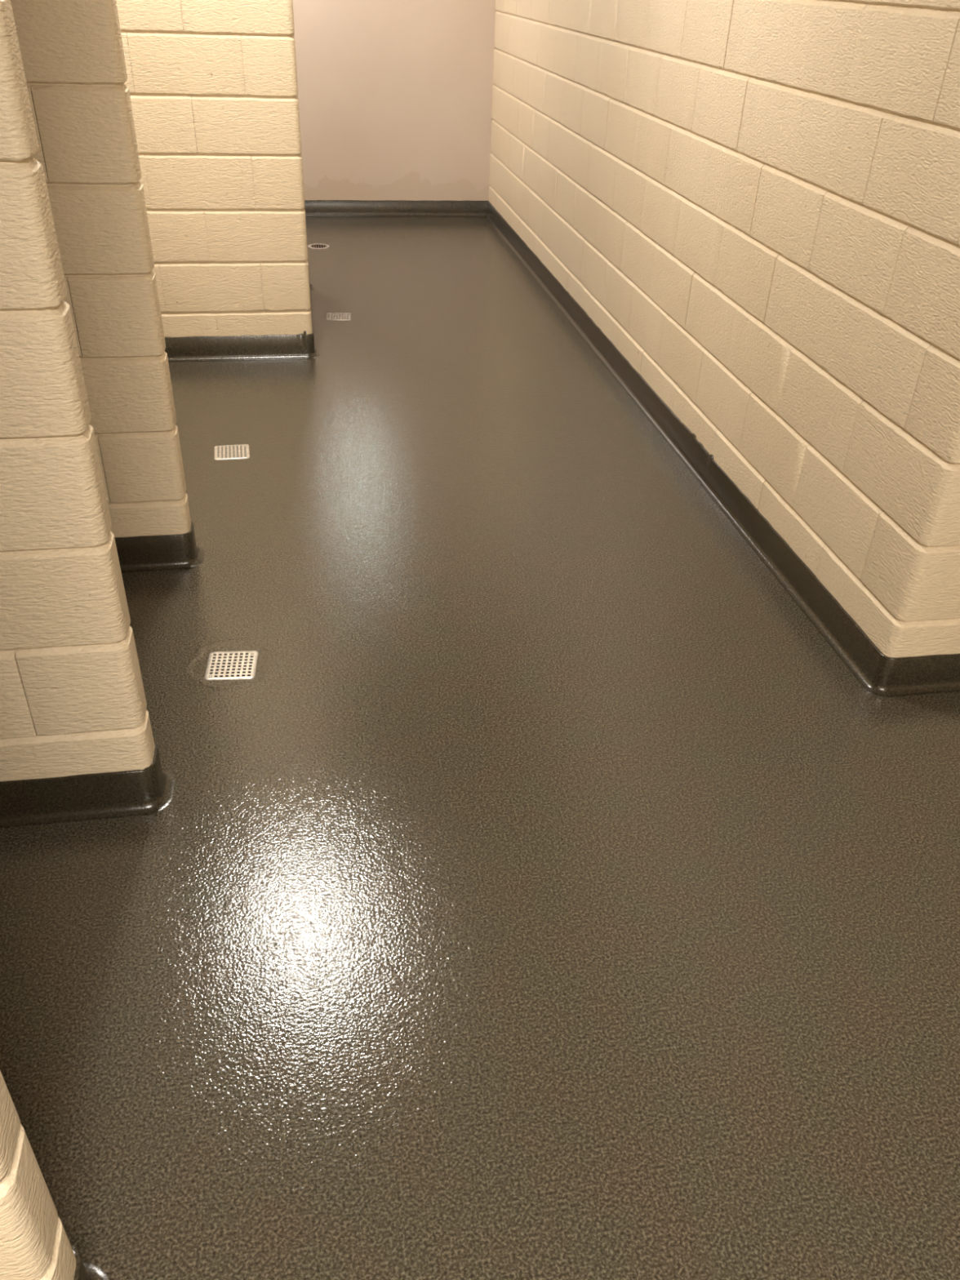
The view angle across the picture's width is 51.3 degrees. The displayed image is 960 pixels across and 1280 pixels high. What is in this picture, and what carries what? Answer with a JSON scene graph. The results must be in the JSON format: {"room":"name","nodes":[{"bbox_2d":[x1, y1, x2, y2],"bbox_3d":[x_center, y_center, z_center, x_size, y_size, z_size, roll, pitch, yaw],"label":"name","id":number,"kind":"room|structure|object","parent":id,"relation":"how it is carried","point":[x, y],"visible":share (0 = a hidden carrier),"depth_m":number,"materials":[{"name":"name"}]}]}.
{"room":"communal shower room","nodes":[
{"label":"communal shower room","id":0,"kind":"room"},
{"bbox_2d":[0,1071,108,1279],"bbox_3d":[-0.959,-0.179,0.473,1.061,2.642,0.144,-4,35,-9],"label":"wall partition","id":1,"kind":"structure","parent":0,"point":[35,1245],"depth_m":1.10,"materials":[{"name":"beige brick"}]},
{"bbox_2d":[0,0,174,827],"bbox_3d":[-1.127,-0.741,1.290,1.064,2.642,0.144,-4,35,-9],"label":"wall partition","id":2,"kind":"structure","parent":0,"point":[77,744],"depth_m":1.74,"materials":[{"name":"beige brick"}]},
{"bbox_2d":[10,0,204,573],"bbox_3d":[-1.292,-1.302,2.107,1.073,2.642,0.144,-4,35,-9],"label":"wall partition","id":3,"kind":"structure","parent":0,"point":[72,52],"depth_m":2.41,"materials":[{"name":"beige brick"}]},
{"bbox_2d":[116,0,319,361],"bbox_3d":[-1.398,-2.321,3.602,1.476,2.642,0.144,-4,35,-9],"label":"wall partition","id":4,"kind":"structure","parent":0,"point":[212,86],"depth_m":3.95,"materials":[{"name":"beige brick"}]},
{"bbox_2d":[292,35,314,290],"bbox_3d":[-1.576,-2.929,4.487,1.488,2.642,0.144,-4,35,-9],"label":"wall partition","id":5,"kind":"structure","parent":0,"point":[312,287],"depth_m":5.31,"materials":[{"name":"beige brick"}]},
{"bbox_2d":[292,0,496,200],"bbox_3d":[-1.223,-4.012,6.104,3.040,2.642,0.150,-4,35,-9],"label":"wall","id":6,"kind":"structure","parent":0,"point":[395,96],"depth_m":6.49,"materials":[{"name":"beige paint"}]},
{"bbox_2d":[304,200,487,216],"bbox_3d":[-1.296,-2.911,6.739,2.750,0.101,0.028,-4,35,-9],"label":"baseboard","id":7,"kind":"structure","parent":6,"relation":"attached to","point":[313,207],"depth_m":6.86,"materials":[{"name":"black rubber"}]},
{"bbox_2d":[0,216,959,1279],"bbox_3d":[0.497,-0.254,3.025,4.950,0.001,9.830,-4,35,-9],"label":"floor","id":8,"kind":"structure","parent":0,"point":[545,894],"depth_m":1.94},
{"bbox_2d":[204,650,257,680],"bbox_3d":[-0.619,0.091,2.508,0.121,0.073,0.121,-2,34,-6],"label":"floor drain","id":9,"kind":"object","parent":8,"relation":"in","point":[238,665],"visible":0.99,"depth_m":2.49,"materials":[{"name":"silver metal"}]},
{"bbox_2d":[213,444,249,459],"bbox_3d":[-0.882,-0.639,3.568,0.121,0.073,0.121,-5,35,-11],"label":"floor drain","id":10,"kind":"object","parent":8,"relation":"in","point":[231,451],"visible":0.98,"depth_m":3.55,"materials":[{"name":"silver metal"}]},
{"bbox_2d":[307,243,329,248],"bbox_3d":[-0.985,-2.374,6.119,0.132,0.073,0.132,-4,35,-9],"label":"floor drain","id":11,"kind":"object","parent":8,"relation":"in","point":[314,246],"visible":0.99,"depth_m":6.12,"materials":[{"name":"metal"}]},
{"bbox_2d":[325,312,351,319],"bbox_3d":[-0.699,-1.566,4.944,0.121,0.073,0.121,-2,34,-6],"label":"floor drain","id":12,"kind":"object","parent":8,"relation":"in","point":[330,316],"visible":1,"depth_m":4.92,"materials":[{"name":"metal"}]},
{"bbox_2d":[488,0,959,657],"bbox_3d":[1.552,-2.578,4.160,2.002,2.642,5.546,-4,35,-9],"label":"wall","id":13,"kind":"structure","parent":0,"point":[756,203],"depth_m":2.82,"materials":[{"name":"beige brick"}]},
{"bbox_2d":[484,200,959,697],"bbox_3d":[1.498,-1.524,4.859,2.026,0.110,5.571,-4,35,-9],"label":"baseboard","id":14,"kind":"structure","parent":13,"relation":"attached to","point":[880,674],"depth_m":3.06,"materials":[{"name":"black rubber"}]}
]}

